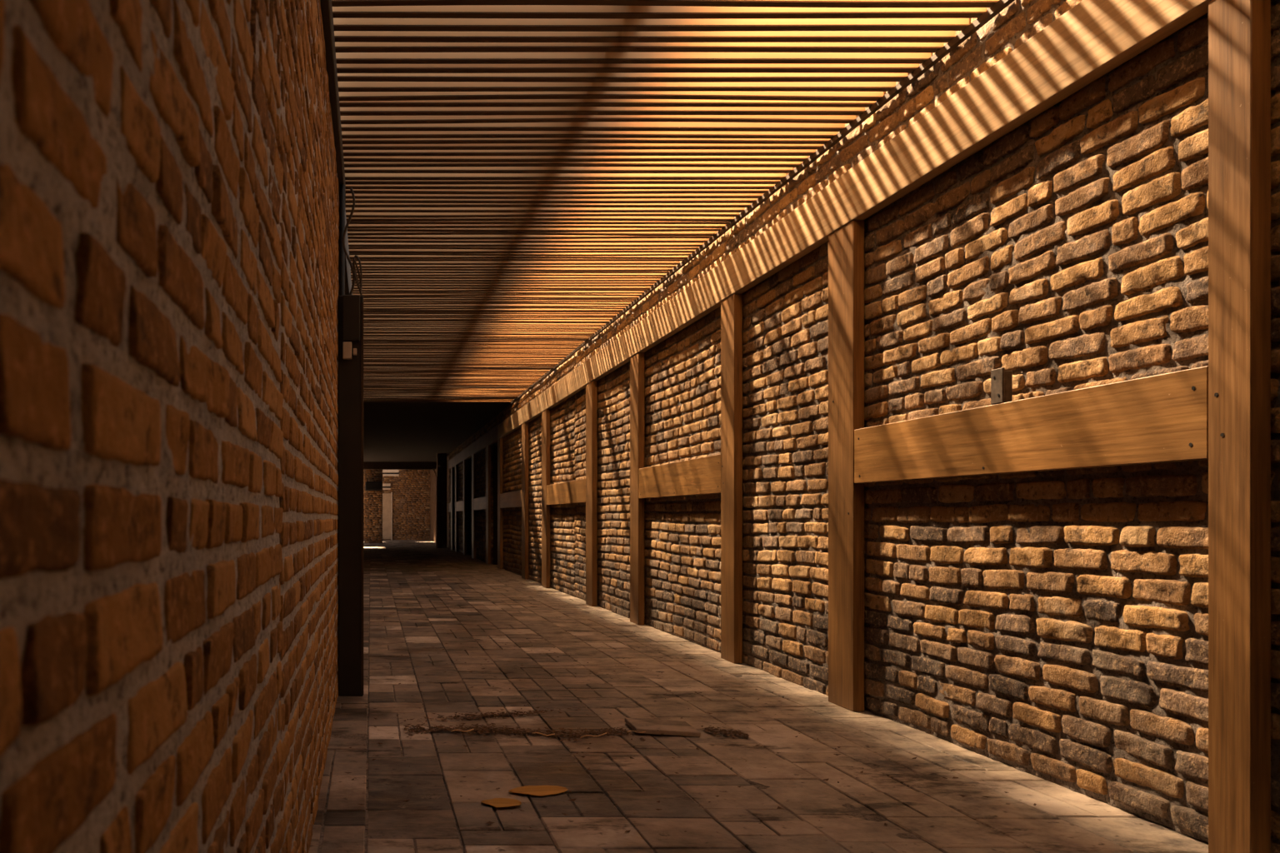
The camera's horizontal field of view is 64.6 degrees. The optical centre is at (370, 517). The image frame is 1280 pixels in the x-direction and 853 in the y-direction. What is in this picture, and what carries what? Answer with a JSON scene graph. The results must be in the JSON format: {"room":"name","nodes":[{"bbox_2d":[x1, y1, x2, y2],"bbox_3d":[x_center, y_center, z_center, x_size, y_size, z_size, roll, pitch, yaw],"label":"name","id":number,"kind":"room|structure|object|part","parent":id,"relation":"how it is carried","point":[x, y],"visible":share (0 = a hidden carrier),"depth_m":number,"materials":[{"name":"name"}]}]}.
{"room":"covered brick passageway","nodes":[
{"label":"covered brick passageway","id":0,"kind":"room"},
{"bbox_2d":[0,0,352,852],"bbox_3d":[-0.389,-2.806,20.500,0.423,7.647,47.000,0,0,0],"label":"wall","id":1,"kind":"structure","parent":0,"point":[169,201],"depth_m":0.88,"materials":[{"name":"orange brick"}]},
{"bbox_2d":[320,0,345,205],"bbox_3d":[-0.185,-1.986,1.750,0.060,0.138,8.300,0,0,0],"label":"channel","id":2,"kind":"object","parent":1,"relation":"attached to","point":[326,5],"visible":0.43,"depth_m":4.28,"materials":[{"name":"black metal"}]},
{"bbox_2d":[363,470,429,539],"bbox_3d":[-0.001,-0.713,41.966,6.005,3.426,0.032,0,0,0],"label":"wall","id":3,"kind":"structure","parent":0,"point":[410,490],"depth_m":41.96,"materials":[{"name":"brown brick"}]},
{"bbox_2d":[382,484,390,489],"bbox_3d":[0.690,-1.335,41.820,0.340,0.270,0.160,0,0,0],"label":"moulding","id":4,"kind":"structure","parent":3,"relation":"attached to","point":[385,487],"depth_m":41.75,"materials":[{"name":"paint"}]},
{"bbox_2d":[382,492,392,539],"bbox_3d":[0.700,-0.050,41.930,0.480,2.100,0.060,0,0,0],"label":"door","id":5,"kind":"structure","parent":3,"relation":"in","point":[387,497],"depth_m":41.91,"materials":[{"name":"paint"}]},
{"bbox_3d":[0.700,-0.050,41.930,0.480,2.100,0.060,0,0,0],"label":"frame","id":6,"kind":"part","parent":5,"relation":"part of","materials":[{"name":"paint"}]},
{"bbox_2d":[382,470,399,476],"bbox_3d":[0.870,-1.935,41.820,0.700,0.270,0.160,0,0,0],"label":"wall light","id":7,"kind":"object","parent":3,"relation":"attached to","point":[385,472],"visible":0.98,"depth_m":41.75,"materials":[{"name":"paint"}]},
{"bbox_3d":[0.870,-1.915,41.840,0.700,0.070,0.120,0,0,0],"label":"plate","id":8,"kind":"part","parent":7,"relation":"part of","materials":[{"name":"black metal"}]},
{"bbox_2d":[363,462,436,469],"bbox_3d":[0.365,-1.935,35.950,4.230,0.270,0.300,0,0,0],"label":"trim","id":9,"kind":"structure","parent":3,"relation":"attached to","point":[367,466],"depth_m":35.80,"materials":[{"name":"black wood"}]},
{"bbox_2d":[338,209,510,462],"bbox_3d":[0.500,-2.130,19.750,4.800,0.120,44.500,0,0,0],"label":"ceiling","id":10,"kind":"structure","parent":0,"point":[394,432],"depth_m":21.74,"materials":[{"name":"black"}]},
{"bbox_2d":[430,441,497,564],"bbox_3d":[3.250,-0.700,19.750,1.300,3.400,44.500,0,0,0],"label":"wall","id":11,"kind":"structure","parent":0,"point":[495,445],"depth_m":25.25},
{"bbox_2d":[331,0,999,401],"bbox_3d":[1.184,-2.094,8.080,2.709,0.056,18.202,0,0,0],"label":"ceiling","id":12,"kind":"structure","parent":0,"point":[520,173],"depth_m":5.28,"materials":[{"name":"brown wood"}]},
{"bbox_2d":[308,540,1208,852],"bbox_3d":[0.430,1.016,19.834,4.460,0.050,45.247,0,0,0],"label":"floor","id":13,"kind":"structure","parent":0,"point":[418,596],"depth_m":4.01,"materials":[{"name":"tile"}]},
{"bbox_2d":[338,295,363,696],"bbox_3d":[-0.112,-0.120,5.383,0.143,2.240,0.135,0,0,0],"label":"steel post","id":14,"kind":"object","parent":13,"relation":"on","point":[350,307],"visible":1,"depth_m":5.35,"materials":[{"name":"black metal"}]},
{"bbox_2d":[339,185,344,295],"bbox_3d":[-0.165,-0.458,5.530,0.032,2.915,0.034,0,0,0],"label":"steel pole","id":15,"kind":"object","parent":14,"relation":"on","point":[342,187],"visible":0.34,"depth_m":5.52,"materials":[{"name":"black metal"}]},
{"bbox_2d":[342,187,354,294],"bbox_3d":[-0.125,-1.555,5.430,0.074,0.626,0.040,0,0,0],"label":"cable","id":16,"kind":"object","parent":14,"relation":"attached to","point":[351,188],"visible":0.94,"depth_m":5.42,"materials":[{"name":"black rubber"}]},
{"bbox_2d":[343,341,356,359],"bbox_3d":[-0.116,-0.926,5.325,0.076,0.092,0.040,0,0,0],"label":"switch box","id":17,"kind":"object","parent":14,"relation":"attached to","point":[347,352],"visible":1,"depth_m":5.30,"materials":[{"name":"grey plastic"}]},
{"bbox_3d":[-0.088,-0.920,5.328,0.020,0.036,0.030,0,0,0],"label":"knob","id":18,"kind":"part","parent":17,"relation":"part of","materials":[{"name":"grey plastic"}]},
{"bbox_2d":[352,255,362,295],"bbox_3d":[-0.075,-1.359,5.370,0.055,0.230,0.036,0,0,0],"label":"cable","id":19,"kind":"object","parent":14,"relation":"on","point":[354,262],"visible":1,"depth_m":5.36,"materials":[{"name":"black rubber"}]},
{"bbox_2d":[364,470,382,543],"bbox_3d":[0.100,-0.466,37.276,0.704,2.932,0.647,0,0,0],"label":"brick pier","id":20,"kind":"object","parent":13,"relation":"on","point":[372,499],"visible":0.9,"depth_m":36.97,"materials":[{"name":"brown brick"}]},
{"bbox_2d":[365,481,381,490],"bbox_3d":[0.110,-1.195,36.650,0.620,0.330,0.600,0,0,0],"label":"hood","id":21,"kind":"object","parent":20,"relation":"attached to","point":[370,486],"visible":1,"depth_m":36.35,"materials":[{"name":"black metal"}]},
{"bbox_2d":[434,470,437,548],"bbox_3d":[2.098,-0.253,31.000,0.118,2.505,0.044,0,0,0],"label":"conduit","id":22,"kind":"object","parent":13,"relation":"on","point":[434,471],"visible":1,"depth_m":30.98,"materials":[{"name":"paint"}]},
{"bbox_2d":[436,453,446,548],"bbox_3d":[2.315,-0.534,31.300,0.310,3.068,0.500,0,0,0],"label":"post","id":23,"kind":"object","parent":13,"relation":"on","point":[441,457],"visible":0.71,"depth_m":31.05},
{"bbox_2d":[450,467,454,549],"bbox_3d":[2.509,-0.264,29.480,0.058,2.528,0.457,0,0,0],"label":"timber post","id":24,"kind":"object","parent":13,"relation":"on","point":[452,468],"visible":0.98,"depth_m":29.25,"materials":[{"name":"brown wood"}]},
{"bbox_2d":[455,465,458,551],"bbox_3d":[2.509,-0.264,28.058,0.058,2.528,0.359,0,0,0],"label":"timber post","id":25,"kind":"object","parent":13,"relation":"on","point":[456,466],"visible":0.9,"depth_m":27.88,"materials":[{"name":"brown wood"}]},
{"bbox_2d":[450,729,474,732],"bbox_3d":[0.420,0.980,4.401,0.111,0.012,0.016,0,0,-12],"label":"straw","id":26,"kind":"object","parent":13,"relation":"on","point":[471,729],"visible":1,"depth_m":4.40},
{"bbox_2d":[463,460,466,554],"bbox_3d":[2.509,-0.264,25.625,0.058,2.528,0.322,0,0,0],"label":"timber post","id":27,"kind":"object","parent":13,"relation":"on","point":[464,461],"visible":1,"depth_m":25.46,"materials":[{"name":"brown wood"}]},
{"bbox_2d":[471,454,475,559],"bbox_3d":[2.509,-0.264,23.350,0.058,2.528,0.440,0,0,0],"label":"timber post","id":28,"kind":"object","parent":13,"relation":"on","point":[473,457],"visible":0.94,"depth_m":23.13,"materials":[{"name":"brown wood"}]},
{"bbox_2d":[485,445,490,564],"bbox_3d":[2.509,-0.264,20.468,0.058,2.528,0.397,0,0,0],"label":"timber post","id":29,"kind":"object","parent":13,"relation":"on","point":[487,447],"visible":1,"depth_m":20.27,"materials":[{"name":"brown wood"}]},
{"bbox_2d":[497,438,503,569],"bbox_3d":[2.509,-0.264,18.582,0.058,2.528,0.363,0,0,0],"label":"timber post","id":30,"kind":"object","parent":13,"relation":"on","point":[500,442],"visible":0.94,"depth_m":18.40,"materials":[{"name":"brown wood"}]},
{"bbox_2d":[480,798,521,808],"bbox_3d":[0.457,0.989,3.319,0.118,0.007,0.114,0,0,-38],"label":"fallen leaf","id":31,"kind":"object","parent":13,"relation":"on","point":[496,802],"visible":1,"depth_m":3.33,"materials":[{"name":"orange plant"}]},
{"bbox_2d":[521,422,528,579],"bbox_3d":[2.509,-0.264,15.587,0.058,2.528,0.341,0,0,0],"label":"timber post","id":32,"kind":"object","parent":13,"relation":"on","point":[525,426],"visible":1,"depth_m":15.41,"materials":[{"name":"brown wood"}]},
{"bbox_2d":[508,785,568,796],"bbox_3d":[0.607,0.989,3.470,0.219,0.007,0.133,0,0,-9],"label":"fallen leaf","id":33,"kind":"object","parent":13,"relation":"on","point":[538,791],"visible":1,"depth_m":3.48,"materials":[{"name":"orange plant"}]},
{"bbox_2d":[532,732,554,735],"bbox_3d":[0.780,0.980,4.330,0.103,0.012,0.015,0,0,20],"label":"straw","id":34,"kind":"object","parent":13,"relation":"on","point":[533,732],"visible":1,"depth_m":4.33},
{"bbox_2d":[541,409,549,588],"bbox_3d":[2.509,-0.264,13.730,0.058,2.528,0.364,0,0,0],"label":"timber post","id":35,"kind":"object","parent":13,"relation":"on","point":[545,414],"visible":0.96,"depth_m":13.61,"materials":[{"name":"brown wood"}]},
{"bbox_2d":[585,380,597,606],"bbox_3d":[2.508,-0.264,10.898,0.060,2.528,0.312,0,0,0],"label":"timber post","id":36,"kind":"object","parent":13,"relation":"on","point":[592,387],"visible":1,"depth_m":10.74,"materials":[{"name":"brown wood"}]},
{"bbox_2d":[580,732,606,738],"bbox_3d":[0.999,0.980,4.300,0.150,0.012,0.015,0,0,-25],"label":"straw","id":37,"kind":"object","parent":13,"relation":"on","point":[606,732],"visible":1,"depth_m":4.30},
{"bbox_2d":[630,352,644,624],"bbox_3d":[2.508,-0.264,9.028,0.060,2.528,0.286,0,0,0],"label":"timber post","id":38,"kind":"object","parent":13,"relation":"on","point":[637,362],"visible":0.98,"depth_m":8.93,"materials":[{"name":"brown wood"}]},
{"bbox_2d":[625,717,700,737],"bbox_3d":[1.365,0.985,4.500,0.291,0.040,0.260,0,0,3],"label":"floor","id":39,"kind":"structure","parent":13,"relation":"on","point":[649,726],"depth_m":4.44,"materials":[{"name":"brown stone"}]},
{"bbox_2d":[345,643,1036,833],"bbox_3d":[1.097,0.984,5.248,2.402,0.020,4.500,0,0,0],"label":"leaf litter","id":40,"kind":"object","parent":13,"relation":"on","point":[439,728],"visible":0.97,"depth_m":4.44,"materials":[{"name":"brown plant"}]},
{"bbox_2d":[720,293,742,664],"bbox_3d":[2.508,-0.264,6.666,0.060,2.528,0.249,0,0,0],"label":"timber post","id":41,"kind":"object","parent":13,"relation":"on","point":[732,307],"visible":1,"depth_m":6.59,"materials":[{"name":"brown wood"}]},
{"bbox_2d":[828,220,864,711],"bbox_3d":[2.508,-0.264,5.063,0.060,2.528,0.274,0,0,0],"label":"timber post","id":42,"kind":"object","parent":13,"relation":"on","point":[846,245],"visible":0.98,"depth_m":5.00,"materials":[{"name":"brown wood"}]},
{"bbox_2d":[1208,0,1270,852],"bbox_3d":[2.508,-0.264,2.770,0.060,2.528,0.141,0,0,0],"label":"timber post","id":43,"kind":"object","parent":13,"relation":"on","point":[1239,31],"visible":1,"depth_m":2.74,"materials":[{"name":"brown wood"}]},
{"bbox_2d":[449,0,1279,852],"bbox_3d":[2.559,-0.655,14.350,0.038,3.336,33.707,0,0,0],"label":"wall","id":44,"kind":"structure","parent":0,"point":[1050,626],"depth_m":4.00,"materials":[{"name":"brick"}]},
{"bbox_2d":[447,503,450,512],"bbox_3d":[2.510,-0.312,30.354,0.056,0.276,1.288,0,0,0],"label":"rail","id":45,"kind":"object","parent":44,"relation":"attached to","point":[448,504],"visible":0.7,"depth_m":30.53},
{"bbox_2d":[455,500,463,511],"bbox_3d":[2.510,-0.312,26.833,0.056,0.276,2.088,0,0,0],"label":"rail","id":46,"kind":"object","parent":44,"relation":"attached to","point":[459,505],"visible":0.82,"depth_m":26.80,"materials":[{"name":"brown wood"}]},
{"bbox_2d":[447,425,497,469],"bbox_3d":[2.506,-1.665,24.860,0.064,0.270,12.280,0,0,0],"label":"timber beam","id":47,"kind":"structure","parent":44,"relation":"attached to","point":[489,438],"depth_m":22.67,"materials":[{"name":"brown wood"}]},
{"bbox_2d":[473,496,485,509],"bbox_3d":[2.510,-0.312,21.899,0.056,0.276,2.460,0,0,0],"label":"rail","id":48,"kind":"object","parent":44,"relation":"attached to","point":[479,503],"visible":0.76,"depth_m":21.87,"materials":[{"name":"brown wood"}]},
{"bbox_2d":[500,490,521,508],"bbox_3d":[2.510,-0.312,17.078,0.056,0.276,2.639,0,0,0],"label":"rail","id":49,"kind":"object","parent":44,"relation":"attached to","point":[512,499],"visible":0.76,"depth_m":16.94,"materials":[{"name":"brown wood"}]},
{"bbox_2d":[546,478,585,504],"bbox_3d":[2.510,-0.312,12.302,0.056,0.276,2.490,0,0,0],"label":"rail","id":50,"kind":"object","parent":44,"relation":"attached to","point":[572,492],"visible":0.76,"depth_m":12.12,"materials":[{"name":"brown wood"}]},
{"bbox_2d":[638,454,720,498],"bbox_3d":[2.509,-0.312,7.838,0.058,0.276,2.090,0,0,0],"label":"rail","id":51,"kind":"object","parent":44,"relation":"attached to","point":[702,476],"visible":0.91,"depth_m":7.64,"materials":[{"name":"brown wood"}]},
{"bbox_2d":[510,0,1014,404],"bbox_3d":[2.525,-2.053,7.625,0.026,0.029,19.250,0,0,0],"label":"trim","id":52,"kind":"structure","parent":44,"relation":"attached to","point":[998,7],"depth_m":5.24,"materials":[{"name":"brown wood"}]},
{"bbox_2d":[497,0,1210,439],"bbox_3d":[2.506,-1.665,8.200,0.064,0.270,21.000,0,0,0],"label":"timber beam","id":53,"kind":"structure","parent":44,"relation":"attached to","point":[1092,38],"depth_m":4.23,"materials":[{"name":"brown wood"}]},
{"bbox_2d":[854,365,1208,483],"bbox_3d":[2.508,-0.382,3.883,0.060,0.415,2.081,0,0,0],"label":"rail","id":54,"kind":"object","parent":44,"relation":"attached to","point":[1162,418],"depth_m":3.50,"materials":[{"name":"brown wood"}]},
{"bbox_3d":[2.486,-0.520,3.800,0.010,0.137,0.072,0,0,0],"label":"plate","id":55,"kind":"part","parent":54,"relation":"part of","materials":[{"name":"metal"}]},
{"bbox_3d":[2.500,-0.520,3.800,0.044,0.137,0.072,0,0,0],"label":"steel bracket","id":56,"kind":"part","parent":54,"relation":"part of","materials":[{"name":"grey metal"}]},
{"bbox_3d":[2.506,-0.514,3.800,0.031,0.125,0.068,0,0,0],"label":"plate","id":57,"kind":"part","parent":54,"relation":"part of","materials":[{"name":"metal"}]}
]}

